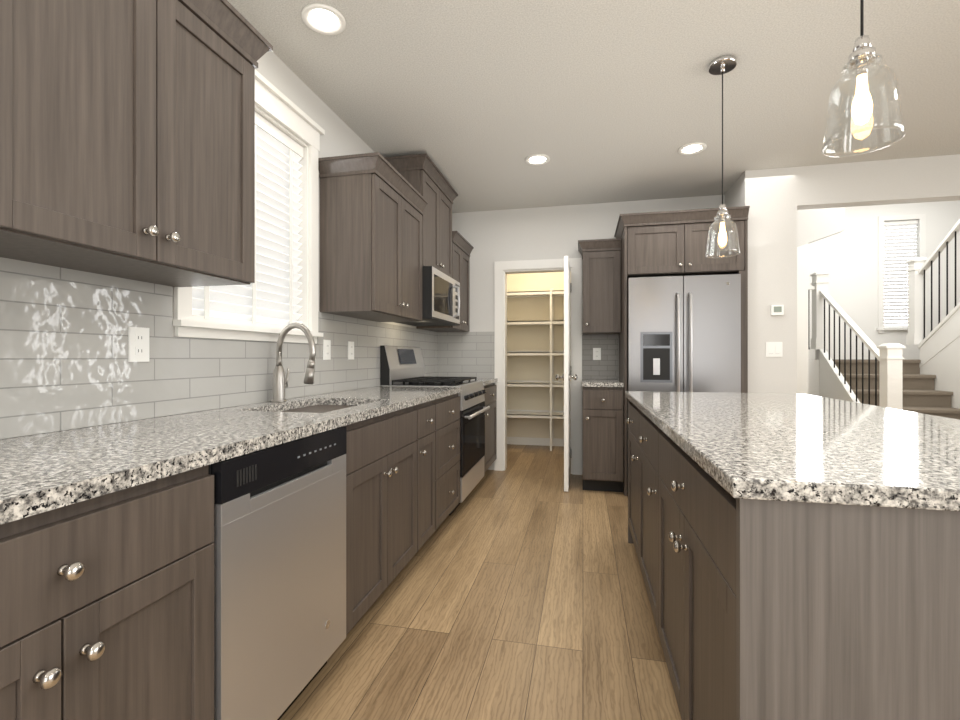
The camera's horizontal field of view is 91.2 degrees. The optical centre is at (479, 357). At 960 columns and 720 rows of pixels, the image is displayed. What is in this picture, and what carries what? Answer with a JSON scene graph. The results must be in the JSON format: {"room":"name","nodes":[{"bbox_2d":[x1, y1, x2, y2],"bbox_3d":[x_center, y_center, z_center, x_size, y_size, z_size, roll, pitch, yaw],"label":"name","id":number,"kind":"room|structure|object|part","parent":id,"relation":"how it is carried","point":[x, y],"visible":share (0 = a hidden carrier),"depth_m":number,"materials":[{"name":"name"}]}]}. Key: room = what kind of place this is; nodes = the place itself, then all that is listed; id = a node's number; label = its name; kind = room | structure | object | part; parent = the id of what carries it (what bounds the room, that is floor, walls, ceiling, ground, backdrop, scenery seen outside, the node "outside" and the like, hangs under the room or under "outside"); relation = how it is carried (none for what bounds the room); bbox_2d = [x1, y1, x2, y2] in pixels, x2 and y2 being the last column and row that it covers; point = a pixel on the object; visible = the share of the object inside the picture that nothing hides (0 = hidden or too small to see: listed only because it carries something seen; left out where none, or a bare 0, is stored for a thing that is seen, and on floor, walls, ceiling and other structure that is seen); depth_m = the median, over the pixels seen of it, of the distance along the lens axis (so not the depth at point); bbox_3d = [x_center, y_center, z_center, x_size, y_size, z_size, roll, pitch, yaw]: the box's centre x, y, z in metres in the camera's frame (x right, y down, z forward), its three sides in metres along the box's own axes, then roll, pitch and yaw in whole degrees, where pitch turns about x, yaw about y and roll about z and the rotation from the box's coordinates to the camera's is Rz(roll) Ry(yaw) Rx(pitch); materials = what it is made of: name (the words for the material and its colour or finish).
{"room":"kitchen","nodes":[
{"label":"kitchen","id":0,"kind":"room"},
{"bbox_2d":[0,51,415,439],"bbox_3d":[-1.115,-0.170,2.010,0.120,2.600,8.890,0,0,12],"label":"wall","id":1,"kind":"structure","parent":0,"point":[340,137],"depth_m":2.65,"materials":[{"name":"paint"}]},
{"bbox_2d":[0,0,27,239],"bbox_3d":[-1.194,-0.674,0.570,0.336,0.838,0.842,0,0,12],"label":"upper cabinet","id":2,"kind":"object","parent":1,"relation":"attached to","point":[13,13],"depth_m":0.95,"materials":[{"name":"brown wood"}]},
{"bbox_2d":[0,0,263,286],"bbox_3d":[-1.041,-0.674,1.269,0.336,0.838,0.847,0,0,12],"label":"upper cabinet","id":3,"kind":"object","parent":1,"relation":"attached to","point":[127,139],"depth_m":1.24,"materials":[{"name":"brown wood"}]},
{"bbox_2d":[0,257,439,438],"bbox_3d":[-1.172,-0.023,1.449,0.008,0.464,6.930,0,0,12],"label":"tile backsplash","id":4,"kind":"structure","parent":1,"relation":"attached to","point":[65,364],"depth_m":1.52,"materials":[{"name":"grey tile"}]},
{"bbox_2d":[128,327,148,361],"bbox_3d":[-1.138,-0.042,1.569,0.007,0.115,0.072,0,0,12],"label":"electrical outlet plate","id":5,"kind":"object","parent":4,"relation":"attached to","point":[138,344],"depth_m":1.56,"materials":[{"name":"white plastic"}]},
{"bbox_2d":[323,340,330,359],"bbox_3d":[-0.885,-0.042,2.722,0.007,0.115,0.072,0,0,12],"label":"electrical outlet plate","id":6,"kind":"object","parent":4,"relation":"attached to","point":[326,343],"depth_m":2.72,"materials":[{"name":"white plastic"}]},
{"bbox_2d":[348,341,353,359],"bbox_3d":[-0.823,-0.042,3.005,0.007,0.115,0.072,0,0,12],"label":"electrical outlet plate","id":7,"kind":"object","parent":4,"relation":"attached to","point":[350,344],"depth_m":2.99,"materials":[{"name":"white plastic"}]},
{"bbox_2d":[173,69,324,343],"bbox_3d":[-1.056,-0.675,2.176,0.165,1.200,0.990,0,0,12],"label":"window","id":8,"kind":"structure","parent":1,"relation":"in","point":[273,102],"depth_m":2.41,"materials":[{"name":"white wood"}]},
{"bbox_2d":[192,112,303,328],"bbox_3d":[-1.066,-0.642,2.179,0.055,0.988,0.768,0,0,12],"label":"window blind","id":9,"kind":"object","parent":8,"relation":"attached to","point":[268,297],"visible":0.52,"depth_m":2.31,"materials":[{"name":"white plastic"}]},
{"bbox_2d":[318,156,423,323],"bbox_3d":[-0.659,-0.674,3.011,0.336,0.838,0.790,0,0,12],"label":"upper cabinet","id":10,"kind":"object","parent":1,"relation":"attached to","point":[372,224],"depth_m":2.65,"materials":[{"name":"brown wood"}]},
{"bbox_2d":[384,156,455,263],"bbox_3d":[-0.490,-1.039,3.783,0.336,0.768,0.780,0,0,12],"label":"upper cabinet","id":11,"kind":"object","parent":1,"relation":"attached to","point":[415,171],"depth_m":3.58,"materials":[{"name":"brown wood"}]},
{"bbox_2d":[406,252,463,327],"bbox_3d":[-0.447,-0.496,3.687,0.460,0.442,0.605,0,0,12],"label":"microwave","id":12,"kind":"object","parent":1,"relation":"attached to","point":[443,282],"depth_m":3.73,"materials":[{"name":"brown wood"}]},
{"bbox_2d":[416,236,471,331],"bbox_3d":[-0.337,-0.674,4.480,0.336,0.838,0.639,0,0,12],"label":"upper cabinet","id":13,"kind":"object","parent":1,"relation":"attached to","point":[463,252],"depth_m":4.58,"materials":[{"name":"brown wood"}]},
{"bbox_2d":[280,444,681,719],"bbox_3d":[2.946,1.160,2.374,7.900,0.060,11.340,0,0,12],"label":"floor","id":14,"kind":"structure","parent":0,"point":[516,589],"depth_m":1.99,"materials":[{"name":"brown wood"}]},
{"bbox_2d":[0,454,227,719],"bbox_3d":[-0.998,0.687,0.808,0.615,0.883,0.738,0,0,12],"label":"base cabinet","id":15,"kind":"object","parent":14,"relation":"on","point":[106,573],"depth_m":0.87,"materials":[{"name":"brown wood"}]},
{"bbox_2d":[0,386,461,513],"bbox_3d":[-0.901,0.230,1.219,0.618,0.040,4.396,0,0,12],"label":"countertop","id":16,"kind":"structure","parent":15,"relation":"on","point":[35,470],"depth_m":1.18,"materials":[{"name":"grey stone"}]},
{"bbox_2d":[271,322,315,402],"bbox_3d":[-0.862,0.024,2.203,0.222,0.372,0.100,0,0,12],"label":"faucet","id":17,"kind":"object","parent":16,"relation":"on","point":[279,381],"depth_m":2.18,"materials":[{"name":"silver metal"}]},
{"bbox_2d":[209,426,345,719],"bbox_3d":[-0.842,0.688,1.464,0.612,0.878,0.602,0,0,12],"label":"dishwasher","id":18,"kind":"object","parent":14,"relation":"on","point":[279,541],"visible":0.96,"depth_m":1.31,"materials":[{"name":"silver metal"}]},
{"bbox_2d":[284,402,423,634],"bbox_3d":[-0.700,0.687,2.168,0.615,0.883,0.825,0,0,12],"label":"base cabinet","id":19,"kind":"object","parent":14,"relation":"on","point":[385,450],"depth_m":2.02,"materials":[{"name":"brown wood"}]},
{"bbox_2d":[424,398,439,543],"bbox_3d":[-0.599,0.687,2.632,0.615,0.883,0.371,0,0,12],"label":"base cabinet","id":20,"kind":"object","parent":14,"relation":"on","point":[431,405],"depth_m":2.69,"materials":[{"name":"brown wood"}]},
{"bbox_2d":[380,345,489,514],"bbox_3d":[-0.317,0.521,3.745,0.672,1.212,0.778,0,0,12],"label":"range","id":21,"kind":"object","parent":14,"relation":"on","point":[401,366],"visible":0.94,"depth_m":3.59,"materials":[{"name":"silver metal"}]},
{"bbox_2d":[440,390,461,524],"bbox_3d":[-0.505,0.687,3.062,0.615,0.883,0.625,0,0,12],"label":"base cabinet","id":22,"kind":"object","parent":14,"relation":"on","point":[449,403],"depth_m":3.04,"materials":[{"name":"brown wood"}]},
{"bbox_2d":[483,382,496,472],"bbox_3d":[-0.200,0.687,4.451,0.615,0.883,0.639,0,0,12],"label":"base cabinet","id":23,"kind":"object","parent":14,"relation":"on","point":[490,456],"depth_m":4.42,"materials":[{"name":"brown wood"}]},
{"bbox_2d":[471,378,497,381],"bbox_3d":[-0.193,0.227,4.446,0.618,0.035,0.636,0,0,12],"label":"countertop","id":24,"kind":"structure","parent":23,"relation":"on","point":[477,379],"depth_m":4.41,"materials":[{"name":"grey stone"}]},
{"bbox_2d":[507,289,570,450],"bbox_3d":[0.705,0.130,5.855,1.730,2.000,0.330,0,0,12],"label":"shelf unit","id":25,"kind":"object","parent":14,"relation":"on","point":[552,414],"visible":0.42,"depth_m":5.74,"materials":[{"name":"white wood"}]},
{"bbox_2d":[582,379,623,491],"bbox_3d":[1.074,0.669,4.162,0.336,0.919,0.660,0,0,12],"label":"base cabinet","id":26,"kind":"object","parent":14,"relation":"on","point":[603,434],"visible":1,"depth_m":3.88,"materials":[{"name":"brown wood"}]},
{"bbox_2d":[614,206,749,495],"bbox_3d":[1.665,-0.013,4.020,0.952,2.283,0.684,0,0,12],"label":"surround","id":27,"kind":"object","parent":14,"relation":"on","point":[663,243],"visible":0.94,"depth_m":3.74,"materials":[{"name":"brown wood"}]},
{"bbox_2d":[627,274,740,492],"bbox_3d":[1.653,0.247,3.968,0.819,1.764,0.741,0,0,12],"label":"fridge","id":28,"kind":"object","parent":14,"relation":"on","point":[683,333],"visible":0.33,"depth_m":3.67,"materials":[{"name":"grey metal"}]},
{"bbox_2d":[625,395,959,719],"bbox_3d":[1.099,0.688,1.755,0.924,0.884,2.100,0,0,12],"label":"kitchen island","id":29,"kind":"object","parent":14,"relation":"on","point":[798,555],"depth_m":0.81,"materials":[{"name":"brown wood"}]},
{"bbox_2d":[625,391,959,514],"bbox_3d":[1.149,0.227,1.756,0.986,0.036,2.148,0,0,12],"label":"island countertop","id":30,"kind":"structure","parent":29,"relation":"on","point":[800,450],"depth_m":1.09,"materials":[{"name":"grey stone"}]},
{"bbox_2d":[808,219,959,419],"bbox_3d":[5.085,-0.808,5.276,2.425,3.874,3.285,0,0,12],"label":"stairs","id":31,"kind":"structure","parent":14,"relation":"on","point":[926,382],"depth_m":5.68,"materials":[{"name":"wood"}]},
{"bbox_2d":[507,272,570,438],"bbox_3d":[0.916,-0.170,4.668,2.710,2.600,0.012,0,0,12],"label":"wall","id":32,"kind":"structure","parent":0,"point":[529,338],"depth_m":4.72,"materials":[{"name":"paint"}]},
{"bbox_2d":[507,437,570,446],"bbox_3d":[0.737,1.083,6.026,1.780,0.095,0.012,0,0,12],"label":"baseboard","id":33,"kind":"structure","parent":32,"relation":"attached to","point":[530,441],"depth_m":6.02,"materials":[{"name":"white wood"}]},
{"bbox_2d":[452,195,723,474],"bbox_3d":[0.901,-0.170,4.604,2.710,2.600,0.120,0,0,12],"label":"wall","id":34,"kind":"structure","parent":0,"point":[537,233],"depth_m":4.63,"materials":[{"name":"paint"}]},
{"bbox_2d":[440,332,493,377],"bbox_3d":[-0.131,-0.023,4.764,0.562,0.464,0.008,0,0,12],"label":"tile backsplash","id":35,"kind":"structure","parent":34,"relation":"attached to","point":[462,354],"depth_m":4.76,"materials":[{"name":"grey tile"}]},
{"bbox_2d":[494,258,581,474],"bbox_3d":[0.575,0.088,4.666,0.851,2.083,0.138,0,0,12],"label":"door frame","id":36,"kind":"structure","parent":34,"relation":"attached to","point":[502,269],"depth_m":4.62,"materials":[{"name":"white wood"}]},
{"bbox_2d":[555,256,577,491],"bbox_3d":[0.788,0.139,4.239,0.184,1.967,0.646,0,0,12],"label":"pantry door","id":37,"kind":"structure","parent":34,"relation":"in","point":[566,376],"depth_m":3.93,"materials":[{"name":"white wood"}]},
{"bbox_2d":[578,238,620,334],"bbox_3d":[1.087,-0.625,4.304,0.370,0.819,0.376,0,0,12],"label":"upper cabinet","id":38,"kind":"object","parent":34,"relation":"attached to","point":[601,258],"visible":1,"depth_m":4.16,"materials":[{"name":"brown wood"}]},
{"bbox_2d":[582,334,617,378],"bbox_3d":[1.146,-0.003,4.484,0.333,0.424,0.008,0,0,12],"label":"tile backsplash","id":39,"kind":"structure","parent":34,"relation":"attached to","point":[607,367],"depth_m":4.48,"materials":[{"name":"grey tile"}]},
{"bbox_2d":[593,348,600,359],"bbox_3d":[1.116,-0.030,4.482,0.072,0.115,0.007,0,0,12],"label":"electrical outlet plate","id":40,"kind":"object","parent":39,"relation":"attached to","point":[596,351],"depth_m":4.48,"materials":[{"name":"white plastic"}]},
{"bbox_2d":[227,0,959,212],"bbox_3d":[1.903,-1.520,1.349,6.300,0.100,8.890,0,0,12],"label":"ceiling","id":41,"kind":"structure","parent":0,"point":[478,102],"depth_m":2.53,"materials":[{"name":"white paint"}]},
{"bbox_2d":[301,3,345,34],"bbox_3d":[-0.678,-1.464,2.043,0.184,0.011,0.184,0,0,12],"label":"recessed light","id":42,"kind":"object","parent":41,"relation":"in","point":[324,19],"visible":1,"depth_m":2.04,"materials":[{"name":"white plastic"}]},
{"bbox_2d":[525,154,549,164],"bbox_3d":[0.427,-1.464,3.490,0.184,0.011,0.184,0,0,12],"label":"recessed light","id":43,"kind":"object","parent":41,"relation":"in","point":[537,159],"visible":1,"depth_m":3.49,"materials":[{"name":"white plastic"}]},
{"bbox_2d":[678,142,706,154],"bbox_3d":[1.492,-1.464,3.307,0.184,0.011,0.184,0,0,12],"label":"recessed light","id":44,"kind":"object","parent":41,"relation":"in","point":[692,148],"visible":1,"depth_m":3.30,"materials":[{"name":"white plastic"}]},
{"bbox_2d":[705,55,739,257],"bbox_3d":[1.210,-0.990,2.345,0.155,0.960,0.155,0,0,12],"label":"pendant light","id":45,"kind":"object","parent":41,"relation":"hanging from","point":[722,65],"visible":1,"depth_m":2.33,"materials":[{"name":"clear glass"}]},
{"bbox_3d":[1.210,-0.610,2.345,0.155,0.200,0.155,0,0,12],"label":"lamp shade","id":46,"kind":"part","parent":45,"relation":"part of","materials":[{"name":"clear glass"}]},
{"bbox_2d":[822,0,905,156],"bbox_3d":[0.911,-0.990,1.121,0.155,0.960,0.155,0,0,12],"label":"pendant light","id":47,"kind":"object","parent":41,"relation":"hanging from","point":[862,56],"visible":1,"depth_m":1.11,"materials":[{"name":"clear glass"}]},
{"bbox_3d":[0.911,-0.610,1.121,0.155,0.200,0.155,0,0,12],"label":"lamp shade","id":48,"kind":"part","parent":47,"relation":"part of","materials":[{"name":"clear glass"}]},
{"bbox_2d":[797,242,812,393],"bbox_3d":[3.310,-0.720,5.786,1.250,3.700,0.120,0,0,12],"label":"wall","id":49,"kind":"structure","parent":0,"point":[804,252],"depth_m":5.61,"materials":[{"name":"paint"}]},
{"bbox_2d":[797,207,844,246],"bbox_3d":[3.496,-1.745,5.744,1.630,1.650,0.121,0,0,12],"label":"soffit","id":50,"kind":"structure","parent":0,"point":[813,225],"depth_m":5.57,"materials":[{"name":"paint"}]},
{"bbox_2d":[724,154,959,393],"bbox_3d":[4.641,-0.720,3.498,5.070,3.700,0.680,0,0,12],"label":"wall","id":51,"kind":"structure","parent":0,"point":[775,199],"depth_m":3.64,"materials":[{"name":"paint"}]},
{"bbox_2d":[766,342,782,356],"bbox_3d":[2.292,-0.060,3.660,0.115,0.115,0.008,0,0,12],"label":"switch plate","id":52,"kind":"object","parent":51,"relation":"attached to","point":[774,349],"visible":1,"depth_m":3.66,"materials":[{"name":"white plastic"}]},
{"bbox_2d":[771,305,783,314],"bbox_3d":[2.307,-0.365,3.649,0.085,0.080,0.023,0,0,12],"label":"thermostat","id":53,"kind":"object","parent":51,"relation":"attached to","point":[777,309],"visible":1,"depth_m":3.64,"materials":[{"name":"white plastic"}]},
{"bbox_2d":[813,200,959,358],"bbox_3d":[5.401,-0.720,6.965,5.070,3.700,0.120,0,0,12],"label":"wall","id":54,"kind":"structure","parent":0,"point":[847,258],"depth_m":6.84,"materials":[{"name":"paint"}]},
{"bbox_2d":[884,226,916,324],"bbox_3d":[6.069,-1.195,6.812,0.440,1.550,0.006,0,0,12],"label":"window","id":55,"kind":"structure","parent":54,"relation":"in","point":[895,276],"depth_m":6.81,"materials":[{"name":"white"}]},
{"bbox_2d":[884,220,917,327],"bbox_3d":[6.063,-1.194,6.787,0.420,1.541,0.035,0,0,12],"label":"window blind","id":56,"kind":"object","parent":55,"relation":"attached to","point":[903,225],"visible":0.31,"depth_m":6.79,"materials":[{"name":"white plastic"}]},
{"bbox_2d":[876,214,927,332],"bbox_3d":[6.054,-1.195,6.742,0.620,1.690,0.034,0,0,12],"label":"window frame","id":57,"kind":"structure","parent":54,"relation":"in","point":[922,241],"depth_m":6.79,"materials":[{"name":"white wood"}]}
]}

